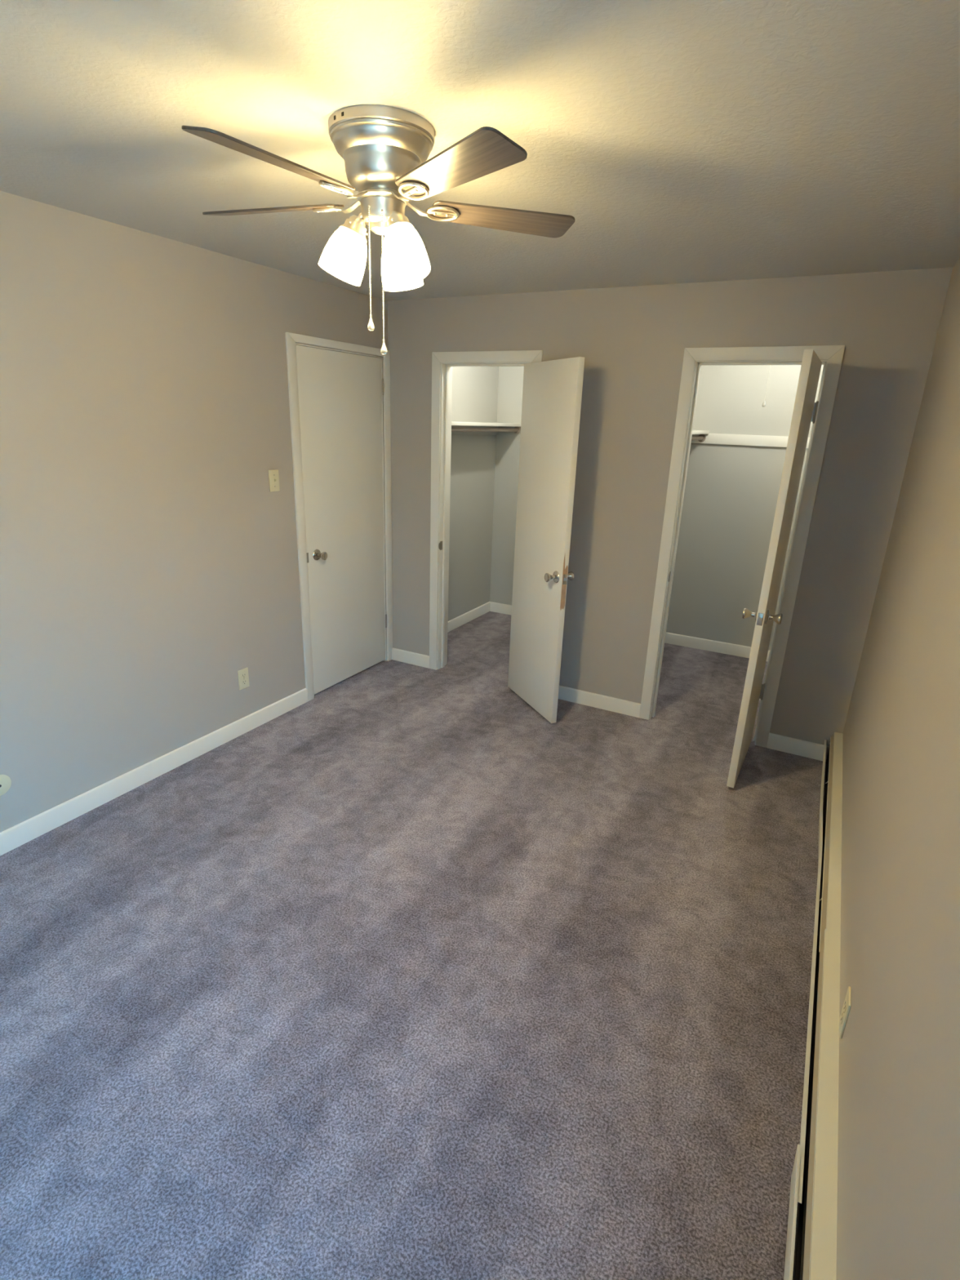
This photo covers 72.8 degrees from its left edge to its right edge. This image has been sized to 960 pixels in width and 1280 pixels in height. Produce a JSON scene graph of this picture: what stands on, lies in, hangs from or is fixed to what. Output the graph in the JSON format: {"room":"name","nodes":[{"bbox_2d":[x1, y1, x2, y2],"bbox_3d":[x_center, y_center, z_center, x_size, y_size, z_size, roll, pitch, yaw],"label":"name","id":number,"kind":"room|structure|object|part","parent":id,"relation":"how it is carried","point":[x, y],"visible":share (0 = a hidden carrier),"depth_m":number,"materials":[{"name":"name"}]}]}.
{"room":"empty bedroom","nodes":[
{"label":"empty bedroom","id":0,"kind":"room"},
{"bbox_2d":[0,191,498,832],"bbox_3d":[-1.477,-0.544,3.057,0.132,2.396,6.780,12,21,26],"label":"wall","id":1,"kind":"structure","parent":0,"point":[148,557],"depth_m":2.90,"materials":[{"name":"beige paint"}]},
{"bbox_2d":[0,774,11,795],"bbox_3d":[-1.889,0.573,2.557,0.008,0.088,0.088,12,21,26],"label":"cable plate","id":2,"kind":"object","parent":1,"relation":"attached to","point":[5,780],"visible":1,"depth_m":2.57,"materials":[{"name":"beige plastic"}]},
{"bbox_2d":[0,688,307,855],"bbox_3d":[-2.075,0.906,2.313,0.014,0.090,4.188,12,21,26],"label":"baseboard","id":3,"kind":"structure","parent":1,"relation":"attached to","point":[11,838],"depth_m":3.09,"materials":[{"name":"white paint"}]},
{"bbox_2d":[237,667,249,690],"bbox_3d":[-1.302,0.214,3.587,0.008,0.114,0.070,12,21,26],"label":"wall outlet","id":4,"kind":"object","parent":1,"relation":"attached to","point":[243,677],"visible":1,"depth_m":3.58,"materials":[{"name":"beige plastic"}]},
{"bbox_2d":[241,672,246,678],"bbox_3d":[-1.302,0.195,3.580,0.007,0.033,0.033,12,21,26],"label":"receptacle","id":5,"kind":"object","parent":4,"relation":"attached to","point":[243,674],"depth_m":3.58,"materials":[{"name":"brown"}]},
{"bbox_2d":[241,679,246,684],"bbox_3d":[-1.303,0.232,3.593,0.007,0.033,0.033,12,21,26],"label":"receptacle","id":6,"kind":"object","parent":4,"relation":"attached to","point":[243,681],"depth_m":3.59,"materials":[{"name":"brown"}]},
{"bbox_2d":[268,469,279,492],"bbox_3d":[-1.109,-0.861,3.521,0.019,0.114,0.070,12,21,26],"label":"light switch","id":7,"kind":"object","parent":1,"relation":"attached to","point":[273,477],"visible":1,"depth_m":3.52,"materials":[{"name":"beige plastic"}]},
{"bbox_2d":[284,332,392,701],"bbox_3d":[-0.858,-0.740,4.139,0.070,2.111,0.912,12,21,26],"label":"trim","id":8,"kind":"structure","parent":1,"relation":"attached to","point":[291,338],"depth_m":3.91,"materials":[{"name":"white paint"}]},
{"bbox_2d":[295,345,386,694],"bbox_3d":[-0.823,-0.720,4.142,0.101,2.042,0.781,12,21,26],"label":"door","id":9,"kind":"structure","parent":1,"relation":"in","point":[340,393],"depth_m":4.09,"materials":[{"name":"white paint"}]},
{"bbox_3d":[-0.952,-0.508,3.914,0.052,0.051,0.051,12,21,26],"label":"knob","id":10,"kind":"part","parent":9,"relation":"part of","materials":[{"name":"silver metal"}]},
{"bbox_2d":[447,601,489,632],"bbox_3d":[-0.245,-0.125,5.535,0.014,0.090,1.440,12,21,26],"label":"baseboard","id":11,"kind":"structure","parent":1,"relation":"attached to","point":[456,622],"depth_m":5.77,"materials":[{"name":"white paint"}]},
{"bbox_2d":[451,425,497,435],"bbox_3d":[-0.191,-1.622,5.026,0.018,0.075,1.437,12,21,26],"label":"trim","id":12,"kind":"structure","parent":1,"relation":"attached to","point":[452,426],"depth_m":5.26,"materials":[{"name":"paint"}]},
{"bbox_2d":[451,421,520,426],"bbox_3d":[-0.087,-1.647,4.959,0.250,0.024,1.437,12,21,26],"label":"closet shelf","id":13,"kind":"object","parent":1,"relation":"attached to","point":[453,423],"visible":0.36,"depth_m":4.93,"materials":[{"name":"white paint"}]},
{"bbox_2d":[451,426,519,433],"bbox_3d":[-0.022,-1.592,4.929,0.060,0.060,1.420,12,21,26],"label":"closet rod","id":14,"kind":"object","parent":13,"relation":"attached to","point":[517,429],"visible":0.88,"depth_m":5.04,"materials":[{"name":"wood"}]},
{"bbox_2d":[0,611,826,1279],"bbox_3d":[-0.197,0.929,2.735,3.199,0.100,6.900,12,21,26],"label":"floor","id":15,"kind":"structure","parent":0,"point":[411,971],"depth_m":2.03,"materials":[{"name":"grey carpet"}]},
{"bbox_2d":[0,0,959,301],"bbox_3d":[-0.114,-1.433,1.932,3.199,0.100,6.900,12,21,26],"label":"ceiling","id":16,"kind":"structure","parent":0,"point":[683,141],"depth_m":1.57,"materials":[{"name":"white paint"}]},
{"bbox_2d":[181,104,574,354],"bbox_3d":[-0.280,-1.031,1.705,1.021,0.526,1.014,12,21,26],"label":"ceiling fan","id":17,"kind":"object","parent":16,"relation":"hanging from","point":[384,150],"visible":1,"depth_m":1.60,"materials":[{"name":"silver metal"}]},
{"bbox_3d":[-0.444,-1.051,1.429,0.114,0.031,0.402,15,23,33],"label":"blade","id":18,"kind":"part","parent":17,"relation":"part of","materials":[{"name":"brown wood"}]},
{"bbox_3d":[-0.564,-1.174,1.776,0.402,0.031,0.114,8,20,16],"label":"blade","id":19,"kind":"part","parent":17,"relation":"part of","materials":[{"name":"brown wood"}]},
{"bbox_3d":[-0.372,-1.145,1.722,0.155,0.030,0.067,8,20,16],"label":"blade arm","id":20,"kind":"part","parent":17,"relation":"part of","materials":[{"name":"silver metal"}]},
{"bbox_3d":[-0.362,-1.012,1.703,0.123,0.144,0.120,12,21,26],"label":"lamp shade","id":21,"kind":"part","parent":17,"relation":"part of","materials":[{"name":"white glass"}]},
{"bbox_3d":[-0.327,-1.098,1.587,0.067,0.030,0.155,15,23,33],"label":"blade arm","id":22,"kind":"part","parent":17,"relation":"part of","materials":[{"name":"silver metal"}]},
{"bbox_2d":[338,213,368,242],"bbox_3d":[-0.327,-1.074,1.688,0.079,0.068,0.075,12,21,26],"label":"socket","id":23,"kind":"object","parent":17,"relation":"attached to","point":[353,229],"depth_m":1.67,"materials":[{"name":"silver metal"}]},
{"bbox_3d":[-0.284,-0.975,1.685,0.006,0.260,0.010,12,21,28],"label":"pull chain","id":24,"kind":"part","parent":17,"relation":"part of","materials":[{"name":"silver metal"}]},
{"bbox_3d":[-0.290,-0.840,1.730,0.018,0.032,0.018,12,21,26],"label":"pull knob","id":25,"kind":"part","parent":17,"relation":"part of","materials":[{"name":"white plastic"}]},
{"bbox_3d":[-0.246,-1.271,1.636,0.263,0.024,0.263,12,21,26],"label":"ceiling plate","id":26,"kind":"part","parent":17,"relation":"part of","materials":[{"name":"silver metal"}]},
{"bbox_3d":[-0.252,-0.938,1.688,0.006,0.310,0.014,0,19,-6],"label":"pull chain","id":27,"kind":"part","parent":17,"relation":"part of","materials":[{"name":"silver metal"}]},
{"bbox_3d":[-0.257,-0.779,1.738,0.018,0.030,0.018,12,21,26],"label":"pull knob","id":28,"kind":"part","parent":17,"relation":"part of","materials":[{"name":"white plastic"}]},
{"bbox_2d":[385,210,414,233],"bbox_3d":[-0.205,-1.056,1.647,0.077,0.068,0.074,4,19,7],"label":"socket","id":29,"kind":"object","parent":17,"relation":"attached to","point":[396,222],"depth_m":1.62,"materials":[{"name":"silver metal"}]},
{"bbox_3d":[-0.220,-1.047,1.819,0.115,0.144,0.126,12,21,26],"label":"lamp shade","id":30,"kind":"part","parent":17,"relation":"part of","materials":[{"name":"white glass"}]},
{"bbox_3d":[-0.195,-1.009,1.650,0.062,0.092,0.056,12,21,26],"label":"bulb","id":31,"kind":"part","parent":17,"relation":"part of","materials":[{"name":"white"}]},
{"bbox_3d":[-0.187,-0.986,1.645,0.125,0.144,0.117,12,21,26],"label":"lamp shade","id":32,"kind":"part","parent":17,"relation":"part of","materials":[{"name":"white glass"}]},
{"bbox_3d":[-0.177,-1.092,1.587,0.067,0.030,0.155,-11,23,-34],"label":"blade arm","id":33,"kind":"part","parent":17,"relation":"part of","materials":[{"name":"silver metal"}]},
{"bbox_3d":[-0.130,-1.137,1.722,0.155,0.030,0.067,-4,20,-18],"label":"blade arm","id":34,"kind":"part","parent":17,"relation":"part of","materials":[{"name":"silver metal"}]},
{"bbox_3d":[-0.058,-1.039,1.434,0.114,0.031,0.402,-11,23,-34],"label":"blade","id":35,"kind":"part","parent":17,"relation":"part of","materials":[{"name":"brown wood"}]},
{"bbox_3d":[0.062,-1.154,1.784,0.402,0.031,0.114,-4,20,-18],"label":"blade","id":36,"kind":"part","parent":17,"relation":"part of","materials":[{"name":"brown wood"}]},
{"bbox_2d":[762,364,770,407],"bbox_3d":[1.800,-1.670,3.846,0.110,0.556,0.128,-7,21,-26],"label":"pull chain","id":37,"kind":"object","parent":16,"relation":"hanging from","point":[764,402],"visible":0.21,"depth_m":3.95,"materials":[{"name":"white metal"}]},
{"bbox_2d":[489,364,823,649],"bbox_3d":[1.453,-1.162,5.175,2.947,2.396,0.120,12,21,26],"label":"wall","id":38,"kind":"structure","parent":0,"point":[731,491],"depth_m":4.97,"materials":[{"name":"paint"}]},
{"bbox_2d":[489,601,511,614],"bbox_3d":[0.706,-0.191,5.828,1.408,0.090,0.014,12,21,26],"label":"baseboard","id":39,"kind":"structure","parent":38,"relation":"attached to","point":[494,606],"depth_m":6.08,"materials":[{"name":"white paint"}]},
{"bbox_2d":[664,632,769,661],"bbox_3d":[2.054,0.085,5.156,1.424,0.090,0.014,12,21,26],"label":"baseboard","id":40,"kind":"structure","parent":38,"relation":"attached to","point":[731,649],"depth_m":5.25,"materials":[{"name":"white paint"}]},
{"bbox_2d":[387,267,952,746],"bbox_3d":[0.710,-0.744,3.869,3.199,2.396,0.120,12,21,26],"label":"wall","id":41,"kind":"structure","parent":0,"point":[633,341],"depth_m":3.52,"materials":[{"name":"beige paint"}]},
{"bbox_2d":[391,647,429,668],"bbox_3d":[-0.511,0.130,4.757,0.339,0.090,0.014,12,21,26],"label":"baseboard","id":42,"kind":"structure","parent":41,"relation":"attached to","point":[402,655],"depth_m":4.75,"materials":[{"name":"white paint"}]},
{"bbox_2d":[429,350,542,670],"bbox_3d":[0.028,-0.740,4.254,0.738,2.096,0.152,12,21,26],"label":"trim","id":43,"kind":"structure","parent":41,"relation":"attached to","point":[442,362],"depth_m":4.25,"materials":[{"name":"white paint"}]},
{"bbox_3d":[-0.266,-0.636,4.394,0.003,0.060,0.048,12,21,26],"label":"strike plate","id":44,"kind":"part","parent":43,"relation":"part of","materials":[{"name":"silver metal"}]},
{"bbox_3d":[0.061,-0.758,4.311,0.738,2.096,0.016,12,21,26],"label":"closet casing","id":45,"kind":"part","parent":43,"relation":"part of","materials":[{"name":"white paint"}]},
{"bbox_2d":[507,356,584,723],"bbox_3d":[0.353,-0.545,3.798,0.166,2.002,0.614,-6,20,-23],"label":"door","id":46,"kind":"structure","parent":41,"relation":"in","point":[552,390],"depth_m":3.72,"materials":[{"name":"white paint"}]},
{"bbox_3d":[0.390,-0.348,3.614,0.052,0.051,0.051,-6,20,-23],"label":"knob","id":47,"kind":"part","parent":46,"relation":"part of","materials":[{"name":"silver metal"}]},
{"bbox_3d":[0.469,-0.333,3.578,0.024,0.058,0.010,-6,20,-23],"label":"latch plate","id":48,"kind":"part","parent":46,"relation":"part of","materials":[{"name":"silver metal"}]},
{"bbox_3d":[0.495,-0.359,3.658,0.052,0.051,0.051,-6,20,-23],"label":"knob","id":49,"kind":"part","parent":46,"relation":"part of","materials":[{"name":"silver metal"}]},
{"bbox_2d":[558,685,640,717],"bbox_3d":[0.638,0.365,4.185,0.794,0.090,0.014,12,21,26],"label":"baseboard","id":50,"kind":"structure","parent":41,"relation":"attached to","point":[568,694],"depth_m":4.12,"materials":[{"name":"white paint"}]},
{"bbox_2d":[639,345,844,747],"bbox_3d":[1.375,-0.464,3.583,0.733,2.096,0.152,12,21,26],"label":"trim","id":51,"kind":"structure","parent":41,"relation":"attached to","point":[831,357],"depth_m":3.44,"materials":[{"name":"white paint"}]},
{"bbox_2d":[726,349,822,787],"bbox_3d":[1.426,-0.292,3.166,0.166,2.002,0.614,12,21,27],"label":"door","id":52,"kind":"structure","parent":41,"relation":"in","point":[805,409],"depth_m":2.99,"materials":[{"name":"white paint"}]},
{"bbox_3d":[1.256,-0.121,3.038,0.052,0.051,0.051,12,21,27],"label":"knob","id":53,"kind":"part","parent":52,"relation":"part of","materials":[{"name":"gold metal"}]},
{"bbox_3d":[1.273,-0.093,2.957,0.024,0.058,0.010,12,21,27],"label":"latch plate","id":54,"kind":"part","parent":52,"relation":"part of","materials":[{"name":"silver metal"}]},
{"bbox_3d":[1.355,-0.100,2.986,0.052,0.051,0.051,12,21,27],"label":"knob","id":55,"kind":"part","parent":52,"relation":"part of","materials":[{"name":"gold metal"}]},
{"bbox_2d":[766,733,829,761],"bbox_3d":[1.786,0.600,3.613,0.348,0.090,0.014,12,21,26],"label":"baseboard","id":56,"kind":"structure","parent":41,"relation":"attached to","point":[812,750],"depth_m":3.62,"materials":[{"name":"white paint"}]},
{"bbox_2d":[835,257,959,1279],"bbox_3d":[0.802,0.252,0.953,0.120,2.396,5.220,12,21,26],"label":"wall","id":57,"kind":"structure","parent":0,"point":[898,1206],"depth_m":1.38,"materials":[{"name":"beige paint"}]},
{"bbox_2d":[783,732,843,1279],"bbox_3d":[0.710,1.261,1.409,0.078,0.184,5.074,12,21,26],"label":"wall heater","id":58,"kind":"object","parent":57,"relation":"attached to","point":[814,1177],"visible":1,"depth_m":1.65,"materials":[{"name":"white metal"}]},
{"bbox_3d":[0.115,1.594,0.421,0.007,0.108,2.675,12,21,26],"label":"panel","id":59,"kind":"part","parent":58,"relation":"part of","materials":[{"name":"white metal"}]},
{"bbox_3d":[0.717,1.297,1.408,0.044,0.117,5.060,12,21,26],"label":"shadow plate","id":60,"kind":"part","parent":58,"relation":"part of","materials":[{"name":"black paint"}]},
{"bbox_3d":[1.288,0.933,2.492,0.022,0.105,2.525,11,21,26],"label":"panel","id":61,"kind":"part","parent":58,"relation":"part of","materials":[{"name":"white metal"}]},
{"bbox_2d":[808,928,840,1279],"bbox_3d":[0.335,1.405,0.677,0.044,0.011,3.415,12,21,26],"label":"hood","id":62,"kind":"object","parent":58,"relation":"attached to","point":[824,1180],"depth_m":1.52,"materials":[{"name":"beige metal"}]},
{"bbox_2d":[826,732,843,933],"bbox_3d":[1.531,0.728,2.794,0.040,0.010,1.682,12,21,26],"label":"hood","id":63,"kind":"object","parent":58,"relation":"attached to","point":[833,841],"depth_m":2.59,"materials":[{"name":"beige metal"}]},
{"bbox_2d":[839,986,851,1039],"bbox_3d":[0.957,0.976,1.706,0.008,0.114,0.070,12,21,26],"label":"wall outlet","id":64,"kind":"object","parent":57,"relation":"attached to","point":[847,1002],"visible":1,"depth_m":1.69,"materials":[{"name":"beige plastic"}]},
{"bbox_2d":[840,1010,843,1024],"bbox_3d":[0.956,0.995,1.713,0.007,0.033,0.033,12,21,26],"label":"receptacle","id":65,"kind":"object","parent":64,"relation":"attached to","point":[842,1013],"depth_m":1.71,"materials":[{"name":"beige plastic"}]},
{"bbox_2d":[843,999,846,1013],"bbox_3d":[0.957,0.958,1.700,0.007,0.033,0.033,12,21,26],"label":"receptacle","id":66,"kind":"object","parent":64,"relation":"attached to","point":[845,1002],"depth_m":1.70,"materials":[{"name":"beige plastic"}]},
{"bbox_3d":[1.077,-0.954,4.524,0.115,2.396,1.440,12,21,26],"label":"wall","id":67,"kind":"structure","parent":0,"visible":0},
{"bbox_2d":[692,430,709,434],"bbox_3d":[1.254,-1.373,4.291,0.250,0.024,1.437,12,21,26],"label":"closet shelf","id":68,"kind":"object","parent":67,"relation":"attached to","point":[694,432],"visible":0.2,"depth_m":4.56,"materials":[{"name":"white paint"}]},
{"bbox_2d":[691,434,706,442],"bbox_3d":[1.319,-1.317,4.261,0.060,0.060,1.420,12,21,26],"label":"closet rod","id":69,"kind":"object","parent":68,"relation":"attached to","point":[701,437],"visible":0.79,"depth_m":4.76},
{"bbox_2d":[690,433,809,448],"bbox_3d":[1.768,-1.223,4.049,1.422,0.081,1.437,12,21,26],"label":"trim","id":70,"kind":"structure","parent":67,"relation":"attached to","point":[711,438],"depth_m":4.72,"materials":[{"name":"white paint"}]}
]}

